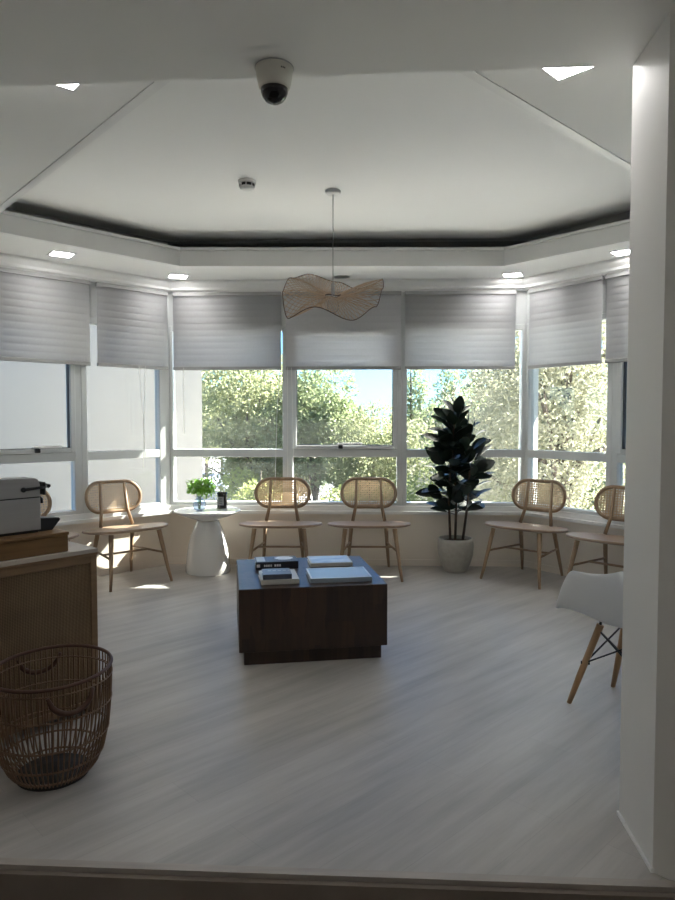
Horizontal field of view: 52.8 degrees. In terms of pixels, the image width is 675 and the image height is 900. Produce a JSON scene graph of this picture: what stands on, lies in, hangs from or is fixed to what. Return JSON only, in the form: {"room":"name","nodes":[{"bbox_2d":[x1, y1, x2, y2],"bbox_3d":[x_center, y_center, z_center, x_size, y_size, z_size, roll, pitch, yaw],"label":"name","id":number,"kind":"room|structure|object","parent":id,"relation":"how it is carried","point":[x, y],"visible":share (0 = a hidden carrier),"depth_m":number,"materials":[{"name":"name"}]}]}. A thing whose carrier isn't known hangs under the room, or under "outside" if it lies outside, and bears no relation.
{"room":"waiting room","nodes":[
{"label":"waiting room","id":0,"kind":"room"},
{"bbox_2d":[5,208,168,325],"bbox_3d":[-2.297,-1.483,5.528,0.220,0.775,1.950,3,4,45],"label":"wall","id":1,"kind":"structure","parent":0,"point":[92,288],"depth_m":5.65,"materials":[{"name":"white paint"}]},
{"bbox_2d":[0,267,90,365],"bbox_3d":[-2.443,-1.025,5.196,0.037,0.693,1.145,3,4,45],"label":"blind","id":2,"kind":"object","parent":1,"relation":"attached to","point":[45,318],"visible":1,"depth_m":5.33,"materials":[{"name":"white fabric"}]},
{"bbox_2d":[0,253,169,292],"bbox_3d":[-2.172,-1.426,5.405,1.950,0.088,0.135,-3,4,-45],"label":"trim","id":3,"kind":"structure","parent":1,"relation":"attached to","point":[10,261],"depth_m":5.47,"materials":[{"name":"white paint"}]},
{"bbox_2d":[54,514,170,569],"bbox_3d":[-2.297,0.825,5.630,0.220,0.595,1.950,3,4,45],"label":"wall","id":4,"kind":"structure","parent":0,"point":[148,539],"depth_m":5.93,"materials":[{"name":"beige paint"}]},
{"bbox_2d":[0,364,82,515],"bbox_3d":[-2.522,-0.268,5.219,1.120,1.625,0.125,-3,4,-45],"label":"window","id":5,"kind":"structure","parent":4,"relation":"in","point":[72,452],"depth_m":5.54,"materials":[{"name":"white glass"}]},
{"bbox_2d":[54,505,171,525],"bbox_3d":[-2.203,0.566,5.540,0.125,0.071,1.971,3,4,45],"label":"trim","id":6,"kind":"structure","parent":4,"relation":"attached to","point":[164,509],"depth_m":5.77,"materials":[{"name":"white paint"}]},
{"bbox_2d":[80,317,169,512],"bbox_3d":[-1.848,-0.299,5.919,0.087,1.625,0.824,3,4,45],"label":"window","id":7,"kind":"structure","parent":4,"relation":"in","point":[161,451],"depth_m":6.12,"materials":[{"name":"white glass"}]},
{"bbox_2d":[95,282,167,467],"bbox_3d":[-1.760,-0.621,5.891,0.046,1.561,0.668,3,4,45],"label":"blind","id":8,"kind":"object","parent":7,"relation":"attached to","point":[131,321],"visible":1,"depth_m":5.86,"materials":[{"name":"white fabric"}]},
{"bbox_2d":[97,558,170,575],"bbox_3d":[-2.215,1.048,5.558,0.012,0.055,1.950,3,4,45],"label":"baseboard","id":9,"kind":"structure","parent":4,"relation":"attached to","point":[137,566],"depth_m":5.98,"materials":[{"name":"beige paint"}]},
{"bbox_2d":[168,326,170,503],"bbox_3d":[-1.605,-0.406,6.300,0.161,2.995,0.216,0,3,0],"label":"trim","id":10,"kind":"structure","parent":4,"relation":"attached to","point":[168,326],"depth_m":6.20,"materials":[{"name":"white paint"}]},
{"bbox_2d":[0,65,632,279],"bbox_3d":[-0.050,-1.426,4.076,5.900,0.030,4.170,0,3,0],"label":"ceiling","id":11,"kind":"structure","parent":0,"point":[39,124],"depth_m":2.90,"materials":[{"name":"white paint"}]},
{"bbox_2d":[47,250,76,257],"bbox_3d":[-2.044,-1.451,5.041,0.170,0.006,0.170,-2,3,-35],"label":"recessed light","id":12,"kind":"object","parent":11,"relation":"in","point":[63,254],"visible":1,"depth_m":5.04,"materials":[{"name":"white plastic"}]},
{"bbox_2d":[50,251,72,256],"bbox_3d":[-2.044,-1.452,5.041,0.142,0.004,0.142,-2,3,-35],"label":"diffuser","id":13,"kind":"object","parent":12,"relation":"attached to","point":[53,253],"depth_m":5.04,"materials":[{"name":"white plastic"}]},
{"bbox_2d":[52,84,82,92],"bbox_3d":[-0.990,-1.335,2.425,0.170,0.006,0.170,-2,3,-40],"label":"recessed light","id":14,"kind":"object","parent":11,"relation":"in","point":[74,87],"visible":0.17,"depth_m":2.50,"materials":[{"name":"white plastic"}]},
{"bbox_2d":[60,84,77,88],"bbox_3d":[-0.990,-1.336,2.425,0.142,0.004,0.142,-2,3,-40],"label":"diffuser","id":15,"kind":"object","parent":14,"relation":"attached to","point":[74,86],"depth_m":2.50,"materials":[{"name":"white plastic"}]},
{"bbox_2d":[167,273,188,278],"bbox_3d":[-1.364,-1.485,5.816,0.170,0.006,0.170,-1,3,-20],"label":"recessed light","id":16,"kind":"object","parent":11,"relation":"in","point":[176,276],"visible":1,"depth_m":5.82,"materials":[{"name":"white plastic"}]},
{"bbox_2d":[169,274,186,278],"bbox_3d":[-1.364,-1.486,5.816,0.142,0.004,0.142,-1,3,-20],"label":"diffuser","id":17,"kind":"object","parent":16,"relation":"attached to","point":[177,276],"depth_m":5.82,"materials":[{"name":"white plastic"}]},
{"bbox_2d":[238,178,255,191],"bbox_3d":[-0.557,-1.629,4.188,0.110,0.056,0.110,0,3,0],"label":"smoke detector","id":18,"kind":"object","parent":11,"relation":"attached to","point":[245,184],"visible":1,"depth_m":4.15,"materials":[{"name":"white plastic"}]},
{"bbox_2d":[282,188,383,320],"bbox_3d":[-0.029,-1.228,4.385,0.655,0.873,0.655,-2,3,-39],"label":"pendant lamp","id":19,"kind":"object","parent":11,"relation":"hanging from","point":[321,293],"visible":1,"depth_m":4.35,"materials":[{"name":"beige wicker"}]},
{"bbox_2d":[334,275,349,278],"bbox_3d":[0.039,-1.487,5.857,0.144,0.006,0.144,0,3,0],"label":"ceiling speaker","id":20,"kind":"object","parent":11,"relation":"attached to","point":[338,276],"visible":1,"depth_m":5.85,"materials":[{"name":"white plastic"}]},
{"bbox_2d":[501,272,523,277],"bbox_3d":[1.485,-1.482,5.760,0.170,0.006,0.170,1,3,20],"label":"recessed light","id":21,"kind":"object","parent":11,"relation":"in","point":[515,274],"visible":1,"depth_m":5.74,"materials":[{"name":"white plastic"}]},
{"bbox_2d":[504,273,521,276],"bbox_3d":[1.485,-1.484,5.760,0.142,0.004,0.142,1,3,20],"label":"diffuser","id":22,"kind":"object","parent":21,"relation":"attached to","point":[505,274],"depth_m":5.76,"materials":[{"name":"white plastic"}]},
{"bbox_2d":[538,67,597,82],"bbox_3d":[0.797,-1.332,2.352,0.170,0.006,0.170,-3,4,-45],"label":"recessed light","id":23,"kind":"object","parent":11,"relation":"in","point":[557,75],"visible":0.34,"depth_m":2.40,"materials":[{"name":"white plastic"}]},
{"bbox_2d":[544,67,590,79],"bbox_3d":[0.797,-1.333,2.352,0.142,0.004,0.142,3,4,45],"label":"diffuser","id":24,"kind":"object","parent":23,"relation":"attached to","point":[553,73],"depth_m":2.40,"materials":[{"name":"white plastic"}]},
{"bbox_2d":[608,248,629,256],"bbox_3d":[2.100,-1.448,4.985,0.170,0.006,0.170,2,3,40],"label":"recessed light","id":25,"kind":"object","parent":11,"relation":"in","point":[622,252],"visible":0.59,"depth_m":4.98,"materials":[{"name":"white plastic"}]},
{"bbox_2d":[611,250,628,255],"bbox_3d":[2.100,-1.449,4.985,0.142,0.004,0.142,2,3,40],"label":"diffuser","id":26,"kind":"object","parent":25,"relation":"attached to","point":[618,252],"depth_m":4.98,"materials":[{"name":"white plastic"}]},
{"bbox_2d":[8,201,629,241],"bbox_3d":[-0.025,-1.804,4.175,6.150,0.025,4.500,0,3,0],"label":"ceiling","id":27,"kind":"structure","parent":0,"point":[16,205],"depth_m":5.74,"materials":[{"name":"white paint"}]},
{"bbox_2d":[0,564,668,879],"bbox_3d":[-0.050,1.234,4.246,6.100,0.200,4.825,0,3,0],"label":"floor","id":28,"kind":"structure","parent":0,"point":[461,747],"depth_m":2.75,"materials":[{"name":"grey wood"}]},
{"bbox_2d":[0,541,98,734],"bbox_3d":[-1.501,0.818,2.888,0.448,0.750,0.808,2,3,41],"label":"reception desk","id":29,"kind":"object","parent":28,"relation":"on","point":[48,599],"visible":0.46,"depth_m":2.88,"materials":[{"name":"brown wood"}]},
{"bbox_2d":[0,541,97,566],"bbox_3d":[-1.501,0.453,2.872,0.448,0.018,0.808,2,3,41],"label":"countertop","id":30,"kind":"structure","parent":29,"relation":"on","point":[74,549],"depth_m":2.90,"materials":[{"name":"white stone"}]},
{"bbox_2d":[0,528,68,560],"bbox_3d":[-1.499,0.402,2.828,0.346,0.086,0.626,2,3,41],"label":"box","id":31,"kind":"object","parent":30,"relation":"on","point":[38,543],"visible":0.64,"depth_m":2.84,"materials":[{"name":"orange wood"}]},
{"bbox_2d":[0,477,59,536],"bbox_3d":[-1.396,0.237,2.879,0.139,0.238,0.423,2,3,41],"label":"coffee machine","id":32,"kind":"object","parent":31,"relation":"on","point":[20,498],"visible":1,"depth_m":2.87,"materials":[{"name":"silver metal"}]},
{"bbox_2d":[38,516,59,530],"bbox_3d":[-1.290,0.322,3.006,0.080,0.058,0.098,2,3,41],"label":"drip tray","id":33,"kind":"object","parent":32,"relation":"on","point":[45,523],"depth_m":2.97,"materials":[{"name":"black plastic"}]},
{"bbox_2d":[0,644,112,791],"bbox_3d":[-1.062,0.999,2.536,0.436,0.421,0.437,0,3,0],"label":"rattan basket","id":34,"kind":"object","parent":28,"relation":"on","point":[56,770],"visible":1,"depth_m":2.48,"materials":[{"name":"brown wicker"}]},
{"bbox_2d":[40,491,79,540],"bbox_3d":[-2.288,0.693,5.053,0.710,0.815,0.584,-3,4,-45],"label":"rattan chair","id":35,"kind":"object","parent":28,"relation":"on","point":[47,496],"visible":0.16,"depth_m":5.33,"materials":[{"name":"beige wicker"}]},
{"bbox_2d":[82,479,172,591],"bbox_3d":[-1.743,0.670,5.587,0.710,0.815,0.584,-2,3,-43],"label":"rattan chair","id":36,"kind":"object","parent":28,"relation":"on","point":[131,528],"visible":0.99,"depth_m":5.65,"materials":[{"name":"brown wood"}]},
{"bbox_2d":[174,506,240,575],"bbox_3d":[-1.127,0.789,5.916,0.568,0.541,0.568,0,3,0],"label":"pedestal table","id":37,"kind":"object","parent":28,"relation":"on","point":[207,552],"visible":0.96,"depth_m":5.78,"materials":[{"name":"white paint"}]},
{"bbox_2d":[193,496,205,510],"bbox_3d":[-1.190,0.459,5.866,0.116,0.123,0.116,0,3,0],"label":"glass vase","id":38,"kind":"object","parent":37,"relation":"on","point":[196,496],"visible":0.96,"depth_m":5.86,"materials":[{"name":"clear glass"}]},
{"bbox_2d":[185,477,216,508],"bbox_3d":[-1.182,0.370,5.861,0.273,0.278,0.290,0,3,0],"label":"bunch","id":39,"kind":"object","parent":38,"relation":"in","point":[199,487],"visible":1,"depth_m":5.82,"materials":[{"name":"green plant"}]},
{"bbox_2d":[217,492,226,508],"bbox_3d":[-1.020,0.443,6.010,0.092,0.142,0.094,0,3,8],"label":"jar candle","id":40,"kind":"object","parent":37,"relation":"on","point":[221,496],"visible":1,"depth_m":5.97,"materials":[{"name":"black glass"}]},
{"bbox_2d":[239,477,321,558],"bbox_3d":[-0.485,0.659,5.817,0.710,0.815,0.584,0,3,0],"label":"rattan chair","id":41,"kind":"object","parent":28,"relation":"on","point":[265,524],"visible":0.94,"depth_m":6.00,"materials":[{"name":"brown wood"}]},
{"bbox_2d":[236,556,386,664],"bbox_3d":[-0.188,0.931,4.070,0.810,0.420,0.790,0,3,-9],"label":"coffee table","id":42,"kind":"object","parent":28,"relation":"on","point":[305,621],"visible":0.98,"depth_m":3.69,"materials":[{"name":"brown wood"}]},
{"bbox_2d":[254,556,297,569],"bbox_3d":[-0.379,0.693,4.185,0.258,0.046,0.167,0,3,-10],"label":"book","id":43,"kind":"object","parent":42,"relation":"on","point":[271,562],"visible":0.98,"depth_m":4.12,"materials":[{"name":"black paper"}]},
{"bbox_2d":[275,556,291,559],"bbox_3d":[-0.335,0.669,4.213,0.116,0.001,0.100,0,3,-10],"label":"picture","id":44,"kind":"object","parent":43,"relation":"on","point":[276,557],"depth_m":4.21},
{"bbox_2d":[258,569,298,584],"bbox_3d":[-0.334,0.717,3.838,0.210,0.028,0.241,0,3,-10],"label":"book","id":45,"kind":"object","parent":42,"relation":"on","point":[295,579],"visible":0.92,"depth_m":3.73,"materials":[{"name":"white paper"}]},
{"bbox_2d":[262,568,291,579],"bbox_3d":[-0.338,0.690,3.793,0.160,0.029,0.151,0,3,-9],"label":"book","id":46,"kind":"object","parent":45,"relation":"on","point":[275,573],"visible":1,"depth_m":3.74,"materials":[{"name":"paper"}]},
{"bbox_2d":[307,555,352,566],"bbox_3d":[-0.051,0.700,4.290,0.262,0.023,0.221,0,3,-8],"label":"book","id":47,"kind":"object","parent":42,"relation":"on","point":[339,560],"visible":1,"depth_m":4.22,"materials":[{"name":"white paper"}]},
{"bbox_2d":[309,555,350,562],"bbox_3d":[-0.051,0.689,4.291,0.242,0.001,0.198,0,3,-8],"label":"picture","id":48,"kind":"object","parent":47,"relation":"on","point":[339,558],"depth_m":4.28},
{"bbox_2d":[306,567,371,582],"bbox_3d":[0.004,0.715,3.899,0.348,0.027,0.266,0,3,-8],"label":"book","id":49,"kind":"object","parent":42,"relation":"on","point":[336,574],"visible":1,"depth_m":3.85,"materials":[{"name":"white paper"}]},
{"bbox_2d":[328,477,410,581],"bbox_3d":[0.272,0.660,5.812,0.710,0.815,0.584,0,3,1],"label":"rattan chair","id":50,"kind":"object","parent":28,"relation":"on","point":[384,524],"visible":0.95,"depth_m":6.00,"materials":[{"name":"brown wood"}]},
{"bbox_2d":[416,396,494,572],"bbox_3d":[1.035,0.294,5.905,0.709,1.532,0.499,0,3,0],"label":"rubber plant","id":51,"kind":"object","parent":28,"relation":"on","point":[452,442],"visible":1,"depth_m":5.86,"materials":[{"name":"green plant"}]},
{"bbox_2d":[480,478,568,589],"bbox_3d":[1.576,0.666,5.667,0.710,0.815,0.584,2,3,43],"label":"rattan chair","id":52,"kind":"object","parent":28,"relation":"on","point":[519,526],"visible":1,"depth_m":5.73,"materials":[{"name":"brown wood"}]},
{"bbox_2d":[556,571,622,703],"bbox_3d":[1.357,0.787,3.061,0.657,0.803,0.577,-2,3,-34],"label":"armchair","id":53,"kind":"object","parent":28,"relation":"on","point":[599,597],"visible":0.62,"depth_m":2.96,"materials":[{"name":"white plastic"}]},
{"bbox_2d":[566,485,624,573],"bbox_3d":[2.068,0.692,5.073,0.710,0.815,0.584,3,4,45],"label":"rattan chair","id":54,"kind":"object","parent":28,"relation":"on","point":[605,539],"visible":0.44,"depth_m":5.27,"materials":[{"name":"brown wood"}]},
{"bbox_2d":[0,0,674,86],"bbox_3d":[-0.025,-1.381,-0.016,6.150,0.500,4.890,0,3,0],"label":"ceiling","id":55,"kind":"structure","parent":0,"point":[43,42],"depth_m":2.01,"materials":[{"name":"white paint"}]},
{"bbox_2d":[255,57,293,104],"bbox_3d":[-0.203,-1.170,2.186,0.125,0.114,0.125,0,3,0],"label":"security camera","id":56,"kind":"object","parent":55,"relation":"attached to","point":[274,75],"visible":1,"depth_m":2.15,"materials":[{"name":"white plastic"}]},
{"bbox_2d":[171,513,523,559],"bbox_3d":[0.079,0.795,6.294,3.212,0.595,0.220,0,3,2],"label":"wall","id":57,"kind":"structure","parent":0,"point":[419,540],"depth_m":6.18,"materials":[{"name":"beige paint"}]},
{"bbox_2d":[169,325,287,504],"bbox_3d":[-0.986,-0.312,6.204,1.074,1.625,0.087,0,3,2],"label":"window","id":58,"kind":"structure","parent":57,"relation":"in","point":[174,452],"depth_m":6.18,"materials":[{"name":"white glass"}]},
{"bbox_2d":[172,292,280,476],"bbox_3d":[-0.992,-0.541,6.122,0.980,1.741,0.046,0,3,2],"label":"blind","id":59,"kind":"object","parent":58,"relation":"attached to","point":[212,330],"visible":0.99,"depth_m":6.10,"materials":[{"name":"white fabric"}]},
{"bbox_2d":[288,325,401,505],"bbox_3d":[0.064,-0.309,6.148,1.030,1.625,0.125,0,3,2],"label":"window","id":60,"kind":"structure","parent":57,"relation":"in","point":[341,449],"depth_m":6.13,"materials":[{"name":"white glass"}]},
{"bbox_2d":[285,291,401,476],"bbox_3d":[0.050,-0.530,6.085,1.035,1.761,0.046,0,3,2],"label":"blind","id":61,"kind":"object","parent":60,"relation":"attached to","point":[316,338],"visible":0.87,"depth_m":6.07,"materials":[{"name":"white fabric"}]},
{"bbox_2d":[171,558,520,566],"bbox_3d":[0.075,1.020,6.188,3.212,0.055,0.012,0,3,2],"label":"baseboard","id":62,"kind":"structure","parent":57,"relation":"attached to","point":[377,562],"depth_m":6.16,"materials":[{"name":"beige paint"}]},
{"bbox_2d":[170,504,522,514],"bbox_3d":[0.076,0.538,6.160,3.256,0.071,0.125,0,3,2],"label":"trim","id":63,"kind":"structure","parent":57,"relation":"attached to","point":[245,509],"depth_m":6.11,"materials":[{"name":"white paint"}]},
{"bbox_2d":[402,324,525,505],"bbox_3d":[1.127,-0.308,6.129,1.096,1.625,0.087,0,3,2],"label":"window","id":64,"kind":"structure","parent":57,"relation":"in","point":[519,453],"depth_m":6.10,"materials":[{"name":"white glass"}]},
{"bbox_2d":[405,290,516,369],"bbox_3d":[1.087,-1.062,6.029,0.980,0.693,0.037,0,3,2],"label":"blind","id":65,"kind":"object","parent":64,"relation":"attached to","point":[462,329],"visible":1,"depth_m":6.03,"materials":[{"name":"white fabric"}]},
{"bbox_2d":[168,238,527,325],"bbox_3d":[0.079,-1.512,6.192,3.212,0.775,0.220,0,3,2],"label":"wall","id":66,"kind":"structure","parent":0,"point":[521,296],"depth_m":6.07,"materials":[{"name":"white paint"}]},
{"bbox_2d":[0,71,630,266],"bbox_3d":[0.036,-1.493,4.308,3.497,0.148,3.470,-2,3,-42],"label":"trim","id":67,"kind":"structure","parent":66,"relation":"attached to","point":[11,223],"depth_m":5.18,"materials":[{"name":"white paint"}]},
{"bbox_2d":[169,278,525,292],"bbox_3d":[0.073,-1.453,6.017,3.212,0.088,0.135,0,3,2],"label":"trim","id":68,"kind":"structure","parent":66,"relation":"attached to","point":[440,284],"depth_m":5.98,"materials":[{"name":"white paint"}]},
{"bbox_2d":[170,241,527,246],"bbox_3d":[0.650,-1.704,5.931,7.900,0.280,3.200,0,3,0],"label":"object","id":69,"kind":"object","parent":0,"point":[451,244],"visible":0.12,"depth_m":6.05,"materials":[{"name":"black"}]},
{"bbox_2d":[524,515,623,573],"bbox_3d":[2.336,0.835,5.397,0.220,0.595,1.950,-2,3,-35],"label":"wall","id":70,"kind":"structure","parent":0,"point":[586,551],"depth_m":5.70,"materials":[{"name":"beige paint"}]},
{"bbox_2d":[518,324,538,501],"bbox_3d":[1.757,-0.401,6.185,0.166,2.995,0.217,0,3,0],"label":"trim","id":71,"kind":"structure","parent":70,"relation":"attached to","point":[536,371],"depth_m":6.21,"materials":[{"name":"white paint"}]},
{"bbox_2d":[523,560,572,575],"bbox_3d":[2.242,1.058,5.340,0.012,0.055,1.950,-2,3,-35],"label":"baseboard","id":72,"kind":"structure","parent":70,"relation":"attached to","point":[547,568],"depth_m":5.92,"materials":[{"name":"beige paint"}]},
{"bbox_2d":[524,313,612,515],"bbox_3d":[1.957,-0.291,5.744,0.087,1.625,0.854,-2,3,-35],"label":"window","id":73,"kind":"structure","parent":70,"relation":"in","point":[606,457],"depth_m":5.78,"materials":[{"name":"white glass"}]},
{"bbox_2d":[528,275,603,368],"bbox_3d":[1.891,-1.046,5.685,0.037,0.693,0.720,-2,3,-35],"label":"blind","id":74,"kind":"object","parent":73,"relation":"attached to","point":[565,319],"visible":1,"depth_m":5.66,"materials":[{"name":"white fabric"}]},
{"bbox_2d":[525,510,623,529],"bbox_3d":[2.229,0.575,5.324,0.125,0.071,1.974,-2,3,-35],"label":"trim","id":75,"kind":"structure","parent":70,"relation":"attached to","point":[588,519],"depth_m":5.60,"materials":[{"name":"white paint"}]},
{"bbox_2d":[611,362,626,516],"bbox_3d":[2.506,-0.256,4.942,0.125,1.625,1.090,-2,3,-35],"label":"window","id":76,"kind":"structure","parent":70,"relation":"in","point":[619,368],"depth_m":5.32,"materials":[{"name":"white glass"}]},
{"bbox_2d":[527,211,629,323],"bbox_3d":[2.336,-1.473,5.295,0.220,0.775,1.950,-2,3,-35],"label":"wall","id":77,"kind":"structure","parent":0,"point":[625,215],"depth_m":5.47,"materials":[{"name":"white paint"}]},
{"bbox_2d":[523,256,628,290],"bbox_3d":[2.192,-1.417,5.195,0.135,0.088,1.950,-2,3,-35],"label":"trim","id":78,"kind":"structure","parent":77,"relation":"attached to","point":[620,264],"depth_m":5.48,"materials":[{"name":"white paint"}]},
{"bbox_2d":[605,270,628,362],"bbox_3d":[2.436,-1.013,4.923,0.037,0.693,1.095,-2,3,-35],"label":"blind","id":79,"kind":"object","parent":77,"relation":"attached to","point":[617,300],"visible":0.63,"depth_m":5.28,"materials":[{"name":"white fabric"}]},
{"bbox_2d":[619,9,674,880],"bbox_3d":[1.985,-0.132,1.806,2.130,3.145,0.820,0,3,0],"label":"wall","id":80,"kind":"structure","parent":0,"point":[647,733],"depth_m":2.01,"materials":[{"name":"white paint"}]},
{"bbox_2d":[0,869,674,899],"bbox_3d":[-0.050,1.341,1.963,6.109,0.188,0.019,0,3,3],"label":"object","id":81,"kind":"structure","parent":80,"relation":"attached to","point":[14,884],"depth_m":1.97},
{"bbox_2d":[0,858,674,892],"bbox_3d":[-0.050,1.332,1.988,6.110,0.203,0.030,0,3,3],"label":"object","id":82,"kind":"structure","parent":80,"relation":"attached to","point":[378,876],"depth_m":1.97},
{"bbox_2d":[617,811,653,872],"bbox_3d":[0.930,1.221,2.132,0.010,0.012,0.298,0,3,4],"label":"baseboard","id":83,"kind":"structure","parent":80,"relation":"attached to","point":[626,827],"depth_m":2.11,"materials":[{"name":"white paint"}]},
{"label":"outside","id":84,"kind":"structure","parent":0,"visible":0},
{"bbox_2d":[202,444,624,505],"bbox_3d":[0.000,1.481,83.597,240.000,0.300,153.100,0,3,0],"label":"ground","id":85,"kind":"structure","parent":84,"point":[210,465],"depth_m":66.29,"materials":[{"name":"green plant"}]},
{"bbox_2d":[0,325,202,512],"bbox_3d":[-4.218,0.075,7.809,5.249,9.200,0.800,-1,3,-30],"label":"wall","id":86,"kind":"structure","parent":85,"relation":"on","point":[32,394],"depth_m":8.12,"materials":[{"name":"white paint"}]},
{"bbox_2d":[202,399,226,476],"bbox_3d":[-11.645,-1.450,60.055,6.149,7.848,5.989,2,3,34],"label":"broadleaf tree","id":87,"kind":"object","parent":85,"relation":"on","point":[206,460],"visible":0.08,"depth_m":59.10,"materials":[{"name":"green plant"}]},
{"bbox_2d":[204,490,234,500],"bbox_3d":[-9.250,2.826,41.265,13.614,0.750,0.398,0,3,-6],"label":"wall","id":88,"kind":"structure","parent":85,"relation":"on","point":[214,490],"depth_m":41.24,"materials":[{"name":"white paint"}]},
{"bbox_2d":[221,466,303,500],"bbox_3d":[-2.150,2.353,21.317,3.346,3.659,3.474,2,3,39],"label":"round bush","id":89,"kind":"object","parent":85,"relation":"on","point":[247,496],"visible":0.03,"depth_m":21.22,"materials":[{"name":"green plant"}]},
{"bbox_2d":[202,354,351,500],"bbox_3d":[-3.149,-0.356,24.927,6.707,8.790,6.887,-1,3,-17],"label":"broadleaf tree","id":90,"kind":"object","parent":85,"relation":"on","point":[232,430],"visible":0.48,"depth_m":23.49,"materials":[{"name":"green plant"}]},
{"bbox_2d":[232,468,326,494],"bbox_3d":[-2.345,0.280,33.126,5.133,6.768,4.546,-2,3,-41],"label":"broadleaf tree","id":91,"kind":"object","parent":85,"relation":"on","point":[325,482],"visible":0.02,"depth_m":32.54,"materials":[{"name":"green plant"}]},
{"bbox_2d":[248,370,375,500],"bbox_3d":[-0.976,0.434,24.357,4.879,7.234,4.507,-1,3,-17],"label":"broadleaf tree","id":92,"kind":"object","parent":85,"relation":"on","point":[310,434],"visible":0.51,"depth_m":22.86,"materials":[{"name":"green plant"}]},
{"bbox_2d":[311,480,351,500],"bbox_3d":[0.644,1.132,31.035,3.952,5.180,4.059,0,3,0],"label":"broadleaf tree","id":93,"kind":"object","parent":85,"relation":"on","point":[330,487],"visible":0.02,"depth_m":30.74,"materials":[{"name":"green plant"}]},
{"bbox_2d":[319,485,416,501],"bbox_3d":[0.950,2.584,18.469,3.141,3.435,3.262,-1,3,-13],"label":"round bush","id":94,"kind":"object","parent":85,"relation":"on","point":[339,486],"visible":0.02,"depth_m":17.89,"materials":[{"name":"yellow plant"}]},
{"bbox_2d":[318,399,437,500],"bbox_3d":[1.289,1.177,23.078,4.551,5.807,4.432,-1,3,-25],"label":"broadleaf tree","id":95,"kind":"object","parent":85,"relation":"on","point":[351,467],"visible":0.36,"depth_m":22.21,"materials":[{"name":"green plant"}]},
{"bbox_2d":[365,472,440,501],"bbox_3d":[1.603,2.413,19.154,3.545,3.734,3.414,-1,3,-14],"label":"round bush","id":96,"kind":"object","parent":85,"relation":"on","point":[415,498],"visible":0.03,"depth_m":18.58,"materials":[{"name":"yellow plant"}]},
{"bbox_2d":[388,370,446,501],"bbox_3d":[2.952,0.084,26.114,3.400,7.976,3.112,2,4,44],"label":"conifer tree","id":97,"kind":"object","parent":85,"relation":"on","point":[413,381],"visible":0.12,"depth_m":25.70,"materials":[{"name":"green plant"}]},
{"bbox_2d":[409,401,443,481],"bbox_3d":[3.894,0.763,29.900,3.771,6.053,4.082,-1,3,-12],"label":"broadleaf tree","id":98,"kind":"object","parent":85,"relation":"on","point":[423,411],"visible":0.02,"depth_m":29.04,"materials":[{"name":"green plant"}]},
{"bbox_2d":[421,395,539,501],"bbox_3d":[4.924,1.212,21.373,3.983,5.905,3.679,2,3,35],"label":"broadleaf tree","id":99,"kind":"object","parent":85,"relation":"on","point":[431,442],"visible":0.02,"depth_m":20.88,"materials":[{"name":"green plant"}]},
{"bbox_2d":[395,321,624,513],"bbox_3d":[4.163,0.032,13.570,5.999,8.989,6.225,0,3,10],"label":"tree","id":100,"kind":"object","parent":85,"relation":"on","point":[562,419],"visible":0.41,"depth_m":12.37,"materials":[{"name":"green plant"}]},
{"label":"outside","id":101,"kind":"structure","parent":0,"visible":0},
{"bbox_2d":[319,479,623,491],"bbox_3d":[0.000,2.727,51.671,120.935,0.030,7.978,0,3,-4],"label":"road","id":102,"kind":"structure","parent":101,"point":[327,486],"depth_m":50.28,"materials":[{"name":"grey asphalt"}]},
{"bbox_2d":[209,473,238,489],"bbox_3d":[-7.340,2.228,46.143,1.730,1.445,4.240,1,3,20],"label":"parked car","id":103,"kind":"object","parent":102,"relation":"on","point":[217,479],"visible":0.02,"depth_m":45.22,"materials":[{"name":"paint"}]},
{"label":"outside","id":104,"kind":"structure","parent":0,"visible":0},
{"bbox_3d":[17.000,3.754,28.193,26.000,0.050,32.000,0,3,0],"label":"verge","id":105,"kind":"object","parent":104,"visible":0},
{"bbox_2d":[423,370,469,501],"bbox_3d":[4.309,0.116,27.072,3.334,7.820,3.051,-2,3,-36],"label":"conifer tree","id":106,"kind":"object","parent":105,"relation":"on","point":[455,376],"visible":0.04,"depth_m":26.75,"materials":[{"name":"green plant"}]},
{"bbox_2d":[456,370,487,411],"bbox_3d":[5.533,-0.147,27.991,3.234,8.289,3.534,0,3,8],"label":"conifer tree","id":107,"kind":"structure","parent":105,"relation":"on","point":[464,375],"depth_m":27.83,"materials":[{"name":"white"}]},
{"bbox_2d":[476,478,516,501],"bbox_3d":[5.131,2.468,17.913,3.545,3.734,3.414,1,3,17],"label":"round bush","id":108,"kind":"object","parent":105,"relation":"on","point":[516,478],"visible":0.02,"depth_m":17.46,"materials":[{"name":"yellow plant"}]},
{"bbox_2d":[433,347,605,502],"bbox_3d":[5.221,0.492,18.764,5.249,7.579,5.058,2,3,32],"label":"tree","id":109,"kind":"object","parent":105,"relation":"on","point":[469,379],"visible":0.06,"depth_m":18.76,"materials":[{"name":"green plant"}]},
{"bbox_2d":[571,441,624,511],"bbox_3d":[9.632,1.703,26.156,3.388,4.467,3.000,-2,3,-37],"label":"broadleaf tree","id":110,"kind":"object","parent":105,"relation":"on","point":[601,474],"visible":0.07,"depth_m":25.26,"materials":[{"name":"green plant"}]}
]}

